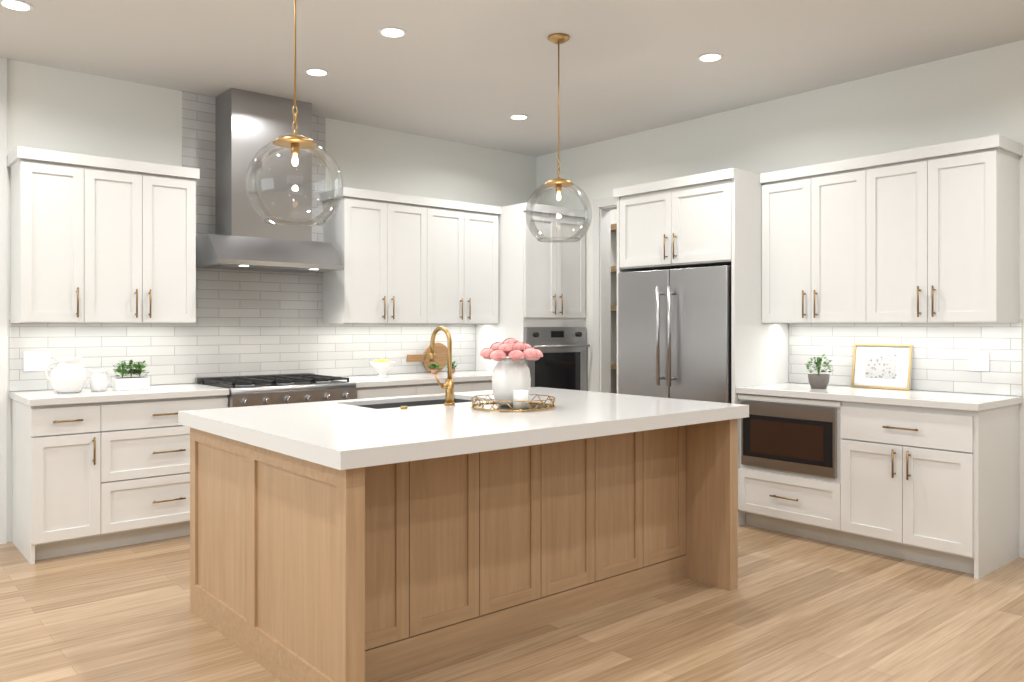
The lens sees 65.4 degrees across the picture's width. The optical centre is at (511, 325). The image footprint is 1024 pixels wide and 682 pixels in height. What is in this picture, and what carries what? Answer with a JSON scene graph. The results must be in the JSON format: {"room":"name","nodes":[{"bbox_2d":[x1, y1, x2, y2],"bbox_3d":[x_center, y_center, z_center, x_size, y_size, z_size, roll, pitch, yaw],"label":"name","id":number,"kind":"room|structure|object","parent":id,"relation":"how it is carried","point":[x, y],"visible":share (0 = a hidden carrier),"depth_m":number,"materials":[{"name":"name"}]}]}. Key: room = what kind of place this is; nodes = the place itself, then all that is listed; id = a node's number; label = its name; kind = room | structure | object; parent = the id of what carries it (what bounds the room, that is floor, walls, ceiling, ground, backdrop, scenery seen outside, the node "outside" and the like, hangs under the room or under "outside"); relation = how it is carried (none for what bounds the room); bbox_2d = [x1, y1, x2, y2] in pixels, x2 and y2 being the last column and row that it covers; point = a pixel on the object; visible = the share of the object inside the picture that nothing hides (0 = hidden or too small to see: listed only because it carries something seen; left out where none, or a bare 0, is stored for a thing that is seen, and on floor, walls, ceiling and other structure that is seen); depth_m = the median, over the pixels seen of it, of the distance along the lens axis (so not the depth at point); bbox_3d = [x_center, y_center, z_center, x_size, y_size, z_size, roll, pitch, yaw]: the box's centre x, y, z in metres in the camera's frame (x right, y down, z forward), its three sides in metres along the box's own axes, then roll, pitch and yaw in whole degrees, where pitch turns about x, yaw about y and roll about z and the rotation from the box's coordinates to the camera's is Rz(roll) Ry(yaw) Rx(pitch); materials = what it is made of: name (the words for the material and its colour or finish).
{"room":"kitchen","nodes":[
{"label":"kitchen","id":0,"kind":"room"},
{"bbox_2d":[7,59,616,541],"bbox_3d":[-2.931,-0.153,5.057,11.086,2.937,0.150,0,0,-40],"label":"wall","id":1,"kind":"structure","parent":0,"point":[65,111],"depth_m":5.45,"materials":[{"name":"white paint"}]},
{"bbox_2d":[0,57,6,543],"bbox_3d":[-5.081,-0.152,3.116,5.297,2.936,0.019,0,0,-40],"label":"door frame","id":2,"kind":"structure","parent":1,"relation":"attached to","point":[3,300],"depth_m":4.80,"materials":[{"name":"white wood"}]},
{"bbox_2d":[7,146,199,322],"bbox_3d":[-2.551,-0.523,5.027,1.027,1.011,0.382,0,0,-40],"label":"upper cabinet","id":3,"kind":"object","parent":1,"relation":"attached to","point":[96,239],"visible":1,"depth_m":4.86,"materials":[{"name":"white wood"}]},
{"bbox_2d":[9,91,474,390],"bbox_3d":[-1.693,-0.610,6.006,3.578,2.018,0.008,0,0,-40],"label":"tile","id":4,"kind":"structure","parent":1,"relation":"attached to","point":[248,322],"depth_m":5.73,"materials":[{"name":"white tile"}]},
{"bbox_2d":[23,352,49,371],"bbox_3d":[-2.940,0.221,4.934,0.145,0.120,0.009,0,0,-40],"label":"switch plate","id":5,"kind":"object","parent":4,"relation":"attached to","point":[36,361],"visible":0.98,"depth_m":4.93,"materials":[{"name":"white plastic"}]},
{"bbox_2d":[196,88,343,272],"bbox_3d":[-1.718,-1.009,5.655,0.910,1.219,0.490,0,0,-40],"label":"range hood","id":6,"kind":"object","parent":1,"relation":"attached to","point":[249,125],"visible":1,"depth_m":5.56,"materials":[{"name":"silver metal"}]},
{"bbox_2d":[321,187,500,323],"bbox_3d":[-0.784,-0.523,6.530,1.519,1.011,0.382,0,0,-40],"label":"upper cabinet","id":7,"kind":"object","parent":1,"relation":"attached to","point":[407,259],"visible":1,"depth_m":6.32,"materials":[{"name":"white wood"}]},
{"bbox_2d":[0,525,1023,681],"bbox_3d":[0.349,1.341,1.200,11.086,0.050,10.376,0,0,-40],"label":"floor","id":8,"kind":"structure","parent":0,"point":[792,608],"depth_m":3.47,"materials":[{"name":"brown wood"}]},
{"bbox_2d":[12,395,227,563],"bbox_3d":[-2.416,0.878,4.958,1.090,0.875,0.662,0,0,-40],"label":"base cabinet","id":9,"kind":"object","parent":8,"relation":"on","point":[87,477],"visible":0.79,"depth_m":4.64,"materials":[{"name":"white wood"}]},
{"bbox_2d":[9,383,228,405],"bbox_3d":[-2.426,0.421,4.959,1.105,0.040,0.647,0,0,-40],"label":"countertop","id":10,"kind":"structure","parent":9,"relation":"on","point":[54,397],"depth_m":4.75,"materials":[{"name":"white stone"}]},
{"bbox_2d":[45,357,86,392],"bbox_3d":[-2.675,0.296,4.782,0.225,0.210,0.196,0,0,-40],"label":"pitcher","id":11,"kind":"object","parent":10,"relation":"on","point":[68,375],"visible":1,"depth_m":4.73,"materials":[{"name":"white ceramic"}]},
{"bbox_2d":[90,370,110,391],"bbox_3d":[-2.525,0.336,4.896,0.121,0.130,0.100,0,0,-40],"label":"jug","id":12,"kind":"object","parent":10,"relation":"on","point":[99,382],"visible":1,"depth_m":4.86,"materials":[{"name":"white ceramic"}]},
{"bbox_2d":[113,360,148,390],"bbox_3d":[-2.383,0.305,5.003,0.224,0.192,0.146,0,0,-40],"label":"planter","id":13,"kind":"object","parent":10,"relation":"on","point":[122,383],"visible":1,"depth_m":4.97,"materials":[{"name":"white ceramic"}]},
{"bbox_2d":[195,373,356,407],"bbox_3d":[-1.628,0.838,5.564,0.890,0.955,0.742,0,0,-40],"label":"range","id":14,"kind":"object","parent":8,"relation":"on","point":[257,390],"visible":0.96,"depth_m":5.39,"materials":[{"name":"silver metal"}]},
{"bbox_2d":[357,384,416,398],"bbox_3d":[-1.127,0.878,6.077,0.530,0.876,0.627,0,0,-40],"label":"base cabinet","id":15,"kind":"object","parent":8,"relation":"on","point":[394,391],"depth_m":5.85,"materials":[{"name":"white wood"}]},
{"bbox_2d":[335,370,492,387],"bbox_3d":[-0.721,0.421,6.409,1.580,0.040,0.647,0,0,-40],"label":"countertop","id":16,"kind":"structure","parent":15,"relation":"on","point":[404,379],"depth_m":6.18,"materials":[{"name":"white stone"}]},
{"bbox_2d":[370,359,394,377],"bbox_3d":[-1.007,0.328,6.201,0.200,0.145,0.200,0,0,-40],"label":"bowl","id":17,"kind":"object","parent":16,"relation":"on","point":[382,367],"visible":1,"depth_m":6.15,"materials":[{"name":"white ceramic"}]},
{"bbox_2d":[406,342,446,371],"bbox_3d":[-0.713,0.272,6.781,0.420,0.258,0.074,0,0,-40],"label":"cutting board","id":18,"kind":"object","parent":16,"relation":"on","point":[441,352],"visible":0.69,"depth_m":6.80,"materials":[{"name":"brown wood"}]},
{"bbox_2d":[428,363,441,373],"bbox_3d":[-0.642,0.354,6.635,0.134,0.093,0.138,0,0,-40],"label":"succulent","id":19,"kind":"object","parent":16,"relation":"on","point":[434,368],"visible":1,"depth_m":6.61,"materials":[{"name":"green plant"}]},
{"bbox_2d":[445,361,458,372],"bbox_3d":[-0.514,0.345,6.735,0.140,0.111,0.140,0,0,-40],"label":"succulent","id":20,"kind":"object","parent":16,"relation":"on","point":[453,367],"visible":0.44,"depth_m":6.74,"materials":[{"name":"green plant"}]},
{"bbox_2d":[417,381,480,394],"bbox_3d":[-0.723,0.878,6.420,0.647,0.876,0.627,0,0,-40],"label":"base cabinet","id":21,"kind":"object","parent":8,"relation":"on","point":[422,389],"depth_m":6.24,"materials":[{"name":"white wood"}]},
{"bbox_2d":[190,419,737,681],"bbox_3d":[-0.183,0.887,3.852,2.190,0.858,1.481,0,0,-40],"label":"kitchen island","id":22,"kind":"object","parent":8,"relation":"on","point":[301,570],"visible":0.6,"depth_m":3.29,"materials":[{"name":"brown wood"}]},
{"bbox_2d":[178,387,748,469],"bbox_3d":[-0.183,0.524,3.852,2.270,0.254,1.561,0,0,-40],"label":"island countertop","id":23,"kind":"structure","parent":22,"relation":"on","point":[349,434],"depth_m":3.34,"materials":[{"name":"white stone"}]},
{"bbox_2d":[429,326,454,405],"bbox_3d":[-0.381,0.199,4.027,0.117,0.396,0.193,0,0,-40],"label":"faucet","id":24,"kind":"object","parent":23,"relation":"on","point":[448,386],"visible":1,"depth_m":3.99,"materials":[{"name":"gold metal"}]},
{"bbox_2d":[471,394,554,411],"bbox_3d":[0.006,0.371,3.852,0.408,0.052,0.408,0,0,-40],"label":"tray","id":25,"kind":"object","parent":23,"relation":"on","point":[488,406],"visible":0.79,"depth_m":3.77,"materials":[{"name":"gold mirror"}]},
{"bbox_2d":[480,338,542,405],"bbox_3d":[0.001,0.225,3.908,0.314,0.329,0.317,0,0,-40],"label":"vase","id":26,"kind":"object","parent":25,"relation":"on","point":[511,373],"visible":0.98,"depth_m":3.83,"materials":[{"name":"white ceramic"}]},
{"bbox_2d":[513,390,527,408],"bbox_3d":[0.042,0.347,3.764,0.072,0.085,0.072,0,0,-40],"label":"candle","id":27,"kind":"object","parent":25,"relation":"on","point":[520,395],"visible":0.92,"depth_m":3.73,"materials":[{"name":"white wax"}]},
{"bbox_2d":[481,380,491,390],"bbox_3d":[-0.324,0.878,6.760,0.520,0.876,0.627,0,0,-40],"label":"base cabinet","id":28,"kind":"object","parent":8,"relation":"on","point":[485,385],"depth_m":6.46,"materials":[{"name":"white"}]},
{"bbox_2d":[476,203,589,390],"bbox_3d":[0.198,0.144,7.121,0.736,2.344,0.754,0,0,-40],"label":"tall cabinet","id":29,"kind":"object","parent":8,"relation":"on","point":[542,296],"visible":0.56,"depth_m":6.86,"materials":[{"name":"white"}]},
{"bbox_2d":[618,265,730,402],"bbox_3d":[1.320,0.458,5.763,0.733,1.715,0.950,0,0,-40],"label":"refrigerator","id":30,"kind":"object","parent":8,"relation":"on","point":[674,333],"visible":0.46,"depth_m":5.50,"materials":[{"name":"stainless steel"}]},
{"bbox_2d":[613,168,788,525],"bbox_3d":[1.350,0.144,5.801,0.692,2.344,1.048,0,0,-40],"label":"surround","id":31,"kind":"object","parent":8,"relation":"on","point":[712,218],"visible":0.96,"depth_m":5.40,"materials":[{"name":"white wood"}]},
{"bbox_2d":[738,394,833,543],"bbox_3d":[1.958,0.878,5.130,0.635,0.876,0.756,0,0,-40],"label":"base cabinet","id":32,"kind":"object","parent":8,"relation":"on","point":[786,468],"depth_m":4.95,"materials":[{"name":"white"}]},
{"bbox_2d":[834,401,1018,578],"bbox_3d":[2.403,0.878,4.607,0.635,0.876,0.734,0,0,-40],"label":"base cabinet","id":33,"kind":"object","parent":8,"relation":"on","point":[938,487],"depth_m":4.37,"materials":[{"name":"white wood"}]},
{"bbox_2d":[736,383,1021,410],"bbox_3d":[2.177,0.421,4.863,0.647,0.040,1.448,0,0,-40],"label":"countertop","id":34,"kind":"structure","parent":33,"relation":"on","point":[951,400],"depth_m":4.62,"materials":[{"name":"white stone"}]},
{"bbox_2d":[805,354,832,388],"bbox_3d":[1.967,0.290,5.108,0.176,0.222,0.185,0,0,-40],"label":"potted plant","id":35,"kind":"object","parent":34,"relation":"on","point":[818,381],"visible":1,"depth_m":5.08,"materials":[{"name":"green plant"}]},
{"bbox_2d":[851,344,912,389],"bbox_3d":[2.357,0.259,5.090,0.062,0.284,0.370,0,0,-40],"label":"picture frame","id":36,"kind":"object","parent":34,"relation":"on","point":[883,366],"visible":0.96,"depth_m":5.08,"materials":[{"name":"white paper"}]},
{"bbox_2d":[0,0,1023,156],"bbox_3d":[0.349,-1.646,1.200,11.086,0.050,10.376,0,0,-40],"label":"ceiling","id":37,"kind":"structure","parent":0,"point":[476,72],"depth_m":4.71,"materials":[{"name":"white paint"}]},
{"bbox_2d":[0,0,33,11],"bbox_3d":[-2.505,-1.618,4.026,0.156,0.005,0.156,0,0,-40],"label":"recessed light","id":38,"kind":"object","parent":37,"relation":"in","point":[18,5],"visible":1,"depth_m":4.02,"materials":[{"name":"white"}]},
{"bbox_2d":[246,0,342,226],"bbox_3d":[-0.864,-1.015,3.177,0.374,1.210,0.374,0,0,-40],"label":"pendant light","id":39,"kind":"object","parent":37,"relation":"hanging from","point":[295,142],"visible":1,"depth_m":3.22,"materials":[{"name":"clear glass"}]},
{"bbox_2d":[304,68,328,76],"bbox_3d":[-1.248,-1.618,5.095,0.156,0.005,0.156,0,0,-40],"label":"recessed light","id":40,"kind":"object","parent":37,"relation":"in","point":[316,72],"visible":1,"depth_m":5.09,"materials":[{"name":"white"}]},
{"bbox_2d":[378,27,406,37],"bbox_3d":[-0.659,-1.618,4.402,0.156,0.005,0.156,0,0,-40],"label":"recessed light","id":41,"kind":"object","parent":37,"relation":"in","point":[392,32],"visible":1,"depth_m":4.39,"materials":[{"name":"white"}]},
{"bbox_2d":[509,114,528,119],"bbox_3d":[0.053,-1.618,6.189,0.156,0.005,0.156,0,0,-40],"label":"recessed light","id":42,"kind":"object","parent":37,"relation":"in","point":[518,117],"visible":1,"depth_m":6.18,"materials":[{"name":"white"}]},
{"bbox_2d":[526,33,591,242],"bbox_3d":[0.262,-1.049,4.476,0.374,1.142,0.374,0,0,-40],"label":"pendant light","id":43,"kind":"object","parent":37,"relation":"hanging from","point":[558,183],"visible":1,"depth_m":4.52,"materials":[{"name":"clear glass"}]},
{"bbox_2d":[697,53,723,61],"bbox_3d":[1.198,-1.618,4.812,0.156,0.005,0.156,0,0,-40],"label":"recessed light","id":44,"kind":"object","parent":37,"relation":"in","point":[709,57],"visible":1,"depth_m":4.80,"materials":[{"name":"white"}]},
{"bbox_2d":[536,40,1023,557],"bbox_3d":[3.577,-0.153,3.814,0.120,2.937,10.176,0,0,-40],"label":"wall","id":45,"kind":"structure","parent":0,"point":[966,96],"depth_m":5.40,"materials":[{"name":"white paint"}]},
{"bbox_2d":[593,197,616,392],"bbox_3d":[1.046,0.100,6.777,0.139,2.431,0.860,0,0,-40],"label":"door frame","id":46,"kind":"structure","parent":45,"relation":"attached to","point":[603,208],"depth_m":7.03,"materials":[{"name":"white wood"}]},
{"bbox_2d":[760,159,851,322],"bbox_3d":[2.074,-0.523,5.216,0.347,1.011,0.775,0,0,-40],"label":"upper cabinet","id":47,"kind":"object","parent":45,"relation":"attached to","point":[807,210],"depth_m":5.14,"materials":[{"name":"white wood"}]},
{"bbox_2d":[789,319,1021,395],"bbox_3d":[2.424,0.181,5.071,0.008,0.436,1.445,0,0,-40],"label":"tile","id":48,"kind":"structure","parent":45,"relation":"attached to","point":[940,358],"depth_m":4.89,"materials":[{"name":"white tile"}]},
{"bbox_2d":[968,350,989,370],"bbox_3d":[2.741,0.206,4.685,0.009,0.120,0.115,0,0,-40],"label":"switch plate","id":49,"kind":"object","parent":48,"relation":"attached to","point":[978,360],"visible":1,"depth_m":4.68,"materials":[{"name":"white plastic"}]},
{"bbox_2d":[852,134,1022,322],"bbox_3d":[2.500,-0.523,4.715,0.347,1.011,0.775,0,0,-40],"label":"upper cabinet","id":50,"kind":"object","parent":45,"relation":"attached to","point":[927,234],"depth_m":4.54,"materials":[{"name":"white wood"}]},
{"bbox_3d":[1.572,-0.153,7.229,1.250,2.937,2.376,0,0,-40],"label":"wall","id":51,"kind":"structure","parent":0,"visible":0},
{"bbox_3d":[1.915,-0.152,7.599,0.008,2.935,2.256,0,0,-40],"label":"tiled wall","id":52,"kind":"structure","parent":51,"relation":"attached to","visible":0},
{"bbox_2d":[611,224,616,369],"bbox_3d":[1.787,-0.072,7.496,0.319,1.935,2.244,0,0,-40],"label":"pantry shelves","id":53,"kind":"object","parent":52,"relation":"attached to","point":[614,270],"visible":0.08,"depth_m":8.13,"materials":[{"name":"brown wood"}]}
]}

